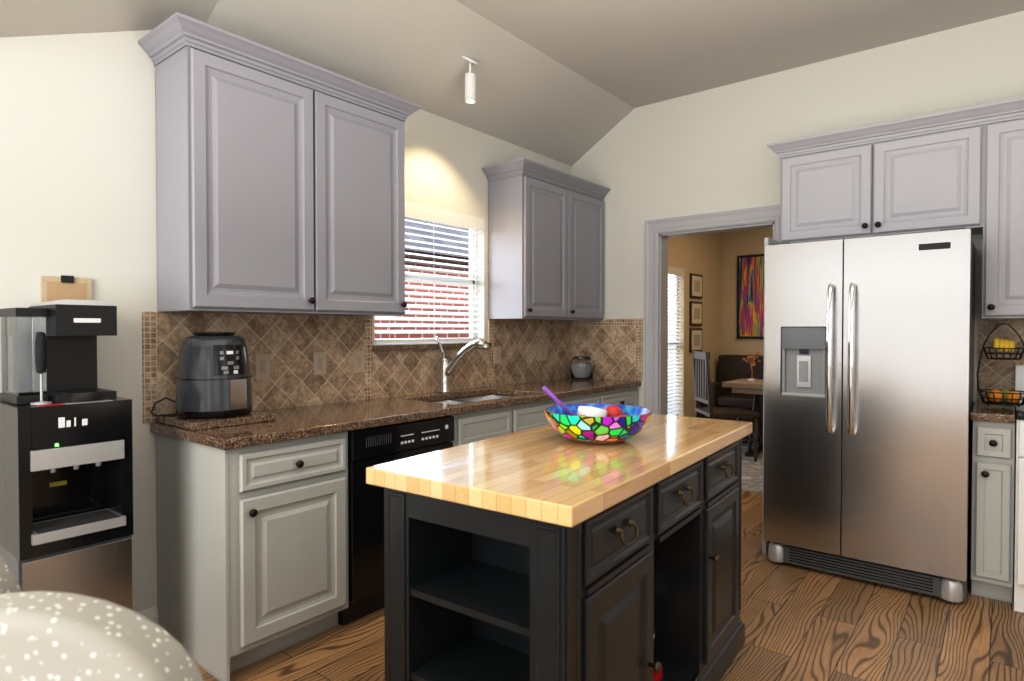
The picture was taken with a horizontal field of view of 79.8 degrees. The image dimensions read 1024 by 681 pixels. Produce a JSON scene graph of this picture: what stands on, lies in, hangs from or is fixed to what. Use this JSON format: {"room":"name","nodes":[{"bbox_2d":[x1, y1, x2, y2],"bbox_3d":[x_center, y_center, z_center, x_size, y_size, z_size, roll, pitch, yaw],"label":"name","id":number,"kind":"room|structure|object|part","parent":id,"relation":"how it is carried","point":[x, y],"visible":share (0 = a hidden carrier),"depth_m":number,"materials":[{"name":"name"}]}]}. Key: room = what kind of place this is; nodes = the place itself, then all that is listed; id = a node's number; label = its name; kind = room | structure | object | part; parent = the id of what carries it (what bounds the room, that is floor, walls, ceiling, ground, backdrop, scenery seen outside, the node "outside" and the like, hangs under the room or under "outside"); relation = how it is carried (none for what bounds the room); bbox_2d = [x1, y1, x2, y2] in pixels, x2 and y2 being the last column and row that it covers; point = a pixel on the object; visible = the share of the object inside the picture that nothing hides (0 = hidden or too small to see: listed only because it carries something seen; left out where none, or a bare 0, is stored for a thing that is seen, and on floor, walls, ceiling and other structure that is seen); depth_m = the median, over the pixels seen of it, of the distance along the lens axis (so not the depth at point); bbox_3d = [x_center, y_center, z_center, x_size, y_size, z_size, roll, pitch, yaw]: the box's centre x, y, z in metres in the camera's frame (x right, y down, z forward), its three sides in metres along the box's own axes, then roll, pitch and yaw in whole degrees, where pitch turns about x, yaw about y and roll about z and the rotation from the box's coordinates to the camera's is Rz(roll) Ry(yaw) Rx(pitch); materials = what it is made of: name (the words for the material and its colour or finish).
{"room":"kitchen","nodes":[
{"label":"kitchen","id":0,"kind":"room"},
{"bbox_2d":[0,30,721,611],"bbox_3d":[-0.491,-0.386,3.981,0.120,3.250,10.240,1,1,39],"label":"wall","id":1,"kind":"structure","parent":0,"point":[76,154],"depth_m":2.50,"materials":[{"name":"white paint"}]},
{"bbox_2d":[41,275,91,301],"bbox_3d":[-1.709,-0.188,2.352,0.022,0.120,0.160,1,1,39],"label":"sign","id":2,"kind":"object","parent":1,"relation":"attached to","point":[54,288],"visible":0.74,"depth_m":2.34,"materials":[{"name":"beige wood"}]},
{"bbox_2d":[137,606,158,624],"bbox_3d":[-2.541,1.221,1.347,0.016,0.125,3.285,1,1,39],"label":"baseboard","id":3,"kind":"structure","parent":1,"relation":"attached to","point":[151,613],"depth_m":2.60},
{"bbox_2d":[372,202,491,350],"bbox_3d":[-0.515,-0.395,3.916,0.145,0.890,1.010,1,1,39],"label":"window blinds","id":4,"kind":"object","parent":1,"relation":"attached to","point":[472,224],"visible":0.56,"depth_m":3.94,"materials":[{"name":"white plastic"}]},
{"bbox_2d":[668,266,683,415],"bbox_3d":[1.632,0.045,6.618,0.116,1.700,0.860,1,1,39],"label":"window blinds","id":5,"kind":"object","parent":1,"relation":"attached to","point":[676,272],"visible":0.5,"depth_m":6.82,"materials":[{"name":"white plastic"}]},
{"bbox_2d":[689,301,701,325],"bbox_3d":[2.152,-0.314,7.156,0.024,0.280,0.340,1,1,39],"label":"framed picture","id":6,"kind":"object","parent":1,"relation":"attached to","point":[695,308],"depth_m":7.11,"materials":[{"name":"beige paper"}]},
{"bbox_2d":[689,328,701,352],"bbox_3d":[2.152,-0.004,7.161,0.024,0.280,0.340,1,1,39],"label":"framed picture","id":7,"kind":"object","parent":1,"relation":"attached to","point":[695,334],"depth_m":7.12,"materials":[{"name":"beige paper"}]},
{"bbox_2d":[689,273,702,298],"bbox_3d":[2.152,-0.634,7.151,0.024,0.280,0.340,1,1,39],"label":"framed picture","id":8,"kind":"object","parent":1,"relation":"attached to","point":[695,280],"depth_m":7.11,"materials":[{"name":"brown wood"}]},
{"bbox_2d":[0,0,1023,165],"bbox_3d":[0.603,-1.293,0.841,5.500,0.870,6.500,1,1,39],"label":"ceiling","id":9,"kind":"structure","parent":0,"point":[570,82],"depth_m":3.46,"materials":[{"name":"grey paint"}]},
{"bbox_2d":[462,56,478,103],"bbox_3d":[-0.246,-1.536,3.584,0.104,0.278,0.120,1,1,39],"label":"spot lamp","id":10,"kind":"object","parent":9,"relation":"attached to","point":[470,87],"visible":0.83,"depth_m":3.56,"materials":[{"name":"white plastic"}]},
{"bbox_2d":[197,490,1023,680],"bbox_3d":[1.590,1.297,2.336,6.020,0.060,10.240,1,1,39],"label":"floor","id":11,"kind":"structure","parent":0,"point":[801,623],"depth_m":2.60,"materials":[{"name":"brown wood"}]},
{"bbox_2d":[0,555,21,593],"bbox_3d":[-1.169,0.808,1.355,0.470,0.950,0.510,0,1,0],"label":"chair","id":12,"kind":"object","parent":11,"relation":"on","point":[9,582],"visible":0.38,"depth_m":1.16,"materials":[{"name":"beige fabric"}]},
{"bbox_2d":[0,397,132,609],"bbox_3d":[-1.591,0.732,2.171,0.385,1.046,0.327,1,1,39],"label":"water cooler","id":13,"kind":"object","parent":11,"relation":"on","point":[66,497],"visible":0.71,"depth_m":2.07,"materials":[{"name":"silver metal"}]},
{"bbox_2d":[0,299,116,404],"bbox_3d":[-1.602,0.034,2.160,0.318,0.348,0.270,1,1,39],"label":"coffee maker","id":14,"kind":"object","parent":13,"relation":"on","point":[49,352],"visible":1,"depth_m":2.08,"materials":[{"name":"black plastic"}]},
{"bbox_2d":[0,591,203,680],"bbox_3d":[-0.650,0.814,1.028,0.470,0.950,0.510,0,1,0],"label":"chair","id":15,"kind":"object","parent":11,"relation":"on","point":[53,636],"visible":1,"depth_m":0.78,"materials":[{"name":"beige fabric"}]},
{"bbox_2d":[142,312,642,680],"bbox_3d":[-0.272,0.547,3.646,0.660,1.396,3.270,1,1,39],"label":"base cabinet","id":16,"kind":"object","parent":11,"relation":"on","point":[252,539],"visible":0.58,"depth_m":2.60,"materials":[{"name":"paint"}]},
{"bbox_2d":[156,410,275,429],"bbox_3d":[-1.268,0.332,2.629,0.353,0.029,0.350,1,1,39],"label":"board","id":17,"kind":"object","parent":16,"relation":"on","point":[254,416],"visible":0.6,"depth_m":2.51,"materials":[{"name":"brown stone"}]},
{"bbox_2d":[175,332,252,418],"bbox_3d":[-1.253,0.140,2.606,0.355,0.354,0.300,1,1,39],"label":"air fryer","id":18,"kind":"object","parent":17,"relation":"on","point":[214,376],"visible":1,"depth_m":2.50,"materials":[{"name":"grey plastic"}]},
{"bbox_2d":[150,397,175,416],"bbox_3d":[-1.448,0.279,2.597,0.072,0.080,0.135,1,1,39],"label":"cord","id":19,"kind":"object","parent":18,"relation":"attached to","point":[154,405],"visible":0.77,"depth_m":2.58,"materials":[{"name":"black plastic"}]},
{"bbox_2d":[138,12,420,315],"bbox_3d":[-1.020,-0.691,2.925,0.366,1.125,1.248,1,1,39],"label":"upper cabinet","id":20,"kind":"object","parent":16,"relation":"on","point":[280,182],"visible":1,"depth_m":2.67,"materials":[{"name":"paint"}]},
{"bbox_3d":[-0.525,0.092,3.837,0.016,0.470,3.262,1,1,39],"label":"backsplash panel","id":21,"kind":"part","parent":16,"relation":"part of","materials":[{"name":"tile"}]},
{"bbox_2d":[150,377,641,450],"bbox_3d":[-0.269,0.350,3.655,0.645,0.039,3.242,1,1,39],"label":"countertop","id":22,"kind":"structure","parent":16,"relation":"on","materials":[{"name":"stone"}]},
{"bbox_2d":[435,336,489,392],"bbox_3d":[-0.307,0.151,3.783,0.343,0.354,0.152,1,1,39],"label":"faucet","id":23,"kind":"object","parent":22,"relation":"on","point":[446,368],"depth_m":3.82,"materials":[{"name":"silver metal"}]},
{"bbox_2d":[482,158,609,320],"bbox_3d":[0.287,-0.678,4.552,0.366,1.045,1.121,1,1,39],"label":"upper cabinet","id":24,"kind":"object","parent":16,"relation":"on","point":[545,242],"visible":1,"depth_m":4.27,"materials":[{"name":"paint"}]},
{"bbox_2d":[570,353,592,379],"bbox_3d":[0.560,0.204,4.916,0.184,0.210,0.184,1,1,39],"label":"jar","id":25,"kind":"object","parent":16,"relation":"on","point":[581,366],"visible":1,"depth_m":4.84,"materials":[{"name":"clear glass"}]},
{"bbox_3d":[0.748,0.069,4.912,0.654,0.482,0.008,1,1,39],"label":"backsplash return panel","id":26,"kind":"part","parent":16,"relation":"part of","materials":[{"name":"tile"}]},
{"bbox_2d":[338,416,453,625],"bbox_3d":[-0.718,0.821,3.073,0.590,0.868,0.630,1,1,39],"label":"dishwasher","id":27,"kind":"object","parent":11,"relation":"on","point":[372,446],"visible":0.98,"depth_m":2.74,"materials":[{"name":"black metal"}]},
{"bbox_2d":[384,454,744,680],"bbox_3d":[0.299,0.832,2.127,0.709,0.876,1.495,1,1,39],"label":"kitchen island","id":28,"kind":"object","parent":11,"relation":"on","point":[548,552],"depth_m":1.70,"materials":[{"name":"black wood"}]},
{"bbox_2d":[366,414,751,533],"bbox_3d":[0.295,0.369,2.122,0.744,0.046,1.535,1,1,39],"label":"island countertop","id":29,"kind":"structure","parent":28,"relation":"on","point":[541,478],"depth_m":1.69,"materials":[{"name":"beige wood"}]},
{"bbox_2d":[542,386,651,443],"bbox_3d":[0.296,0.249,2.121,0.371,0.191,0.371,1,1,39],"label":"fruit bowl","id":30,"kind":"object","parent":29,"relation":"on","point":[594,423],"visible":0.98,"depth_m":2.01,"materials":[{"name":"glass"}]},
{"bbox_2d":[742,437,762,493],"bbox_3d":[3.108,1.206,5.638,2.950,0.012,2.550,1,1,39],"label":"dining rug","id":31,"kind":"object","parent":11,"relation":"on","point":[752,475],"depth_m":5.61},
{"bbox_2d":[692,350,760,461],"bbox_3d":[2.168,0.648,6.246,0.536,1.081,0.497,0,1,0],"label":"dining chair","id":32,"kind":"object","parent":31,"relation":"on","point":[702,378],"visible":0.77,"depth_m":6.15,"materials":[{"name":"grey wood"}]},
{"bbox_2d":[702,354,763,438],"bbox_3d":[3.133,0.683,6.969,1.690,0.987,0.770,1,1,39],"label":"leather loveseat","id":33,"kind":"object","parent":31,"relation":"on","point":[732,367],"visible":0.08,"depth_m":7.29,"materials":[{"name":"brown leather"}]},
{"bbox_2d":[722,351,762,456],"bbox_3d":[3.149,0.659,6.006,1.960,1.066,0.630,1,1,39],"label":"dining table","id":34,"kind":"object","parent":31,"relation":"on","point":[751,385],"visible":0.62,"depth_m":6.35,"materials":[{"name":"beige wood"}]},
{"bbox_2d":[763,227,975,602],"bbox_3d":[1.970,0.346,3.385,0.912,1.767,0.825,1,1,39],"label":"refrigerator","id":35,"kind":"object","parent":11,"relation":"on","point":[868,390],"visible":1,"depth_m":3.08,"materials":[{"name":"silver metal"}]},
{"bbox_2d":[970,319,1023,602],"bbox_3d":[2.688,0.574,2.942,0.762,1.366,0.660,1,1,39],"label":"base cabinet","id":36,"kind":"object","parent":11,"relation":"on","point":[993,460],"visible":1,"depth_m":2.92,"materials":[{"name":"paint"}]},
{"bbox_2d":[970,400,1015,423],"bbox_3d":[2.459,0.359,3.129,0.167,0.039,0.645,1,1,39],"label":"countertop","id":37,"kind":"structure","parent":36,"relation":"on","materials":[{"name":"stone"}]},
{"bbox_2d":[977,323,1023,406],"bbox_3d":[2.505,0.121,3.121,0.217,0.421,0.206,1,1,39],"label":"fruit stand","id":38,"kind":"object","parent":36,"relation":"on","point":[1006,397],"visible":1,"depth_m":3.09,"materials":[{"name":"black"}]},
{"bbox_3d":[2.898,0.112,3.184,0.748,0.452,0.008,1,1,39],"label":"backsplash panel","id":39,"kind":"part","parent":36,"relation":"part of","materials":[{"name":"tile"}]},
{"bbox_2d":[1013,365,1023,612],"bbox_3d":[2.795,0.699,2.804,0.760,1.120,0.706,1,1,39],"label":"range","id":40,"kind":"object","parent":11,"relation":"on","point":[1018,566],"visible":0.81,"depth_m":2.83,"materials":[{"name":"white metal"}]},
{"bbox_2d":[722,227,772,354],"bbox_3d":[4.136,-0.307,6.756,3.620,3.000,0.120,1,1,39],"label":"wall","id":41,"kind":"structure","parent":0,"point":[735,244],"depth_m":7.74,"materials":[{"name":"beige paint"}]},
{"bbox_2d":[737,254,763,338],"bbox_3d":[3.164,-0.539,7.434,0.850,1.040,0.032,1,1,39],"label":"painting","id":42,"kind":"object","parent":41,"relation":"attached to","point":[750,296],"visible":0.29,"depth_m":7.58,"materials":[{"name":"multicoloured paint"}]},
{"bbox_2d":[571,11,1023,410],"bbox_3d":[2.676,-0.377,3.437,5.500,3.250,0.120,1,1,39],"label":"wall","id":43,"kind":"structure","parent":0,"point":[706,151],"depth_m":4.16,"materials":[{"name":"white paint"}]},
{"bbox_2d":[644,204,779,414],"bbox_3d":[1.473,0.163,4.415,1.046,2.138,0.173,1,1,39],"label":"door frame","id":44,"kind":"structure","parent":43,"relation":"attached to","point":[659,233],"depth_m":4.62,"materials":[{"name":"white wood"}]},
{"bbox_2d":[774,105,985,243],"bbox_3d":[2.133,-0.898,3.578,0.994,0.608,0.321,1,1,39],"label":"upper cabinet","id":45,"kind":"object","parent":43,"relation":"attached to","point":[958,168],"depth_m":3.41,"materials":[{"name":"grey wood"}]},
{"bbox_2d":[978,97,1023,318],"bbox_3d":[2.805,-0.653,3.042,0.730,1.081,0.321,1,1,39],"label":"upper cabinet","id":46,"kind":"object","parent":43,"relation":"attached to","point":[1003,235],"depth_m":3.10,"materials":[{"name":"grey wood"}]},
{"bbox_3d":[-3.016,1.259,6.678,6.600,0.030,12.000,1,1,39],"label":"ground","id":47,"kind":"structure","parent":0,"visible":0},
{"bbox_2d":[375,249,468,338],"bbox_3d":[-2.080,0.102,6.227,0.200,2.300,10.500,1,1,39],"label":"brick","id":48,"kind":"object","parent":47,"relation":"on","point":[430,335],"depth_m":7.45,"materials":[{"name":"red brick"}]},
{"bbox_2d":[405,217,468,257],"bbox_3d":[-3.424,-2.216,7.269,4.150,2.400,10.900,1,1,39],"label":"roof","id":49,"kind":"structure","parent":48,"relation":"on","point":[431,234],"depth_m":7.83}
]}

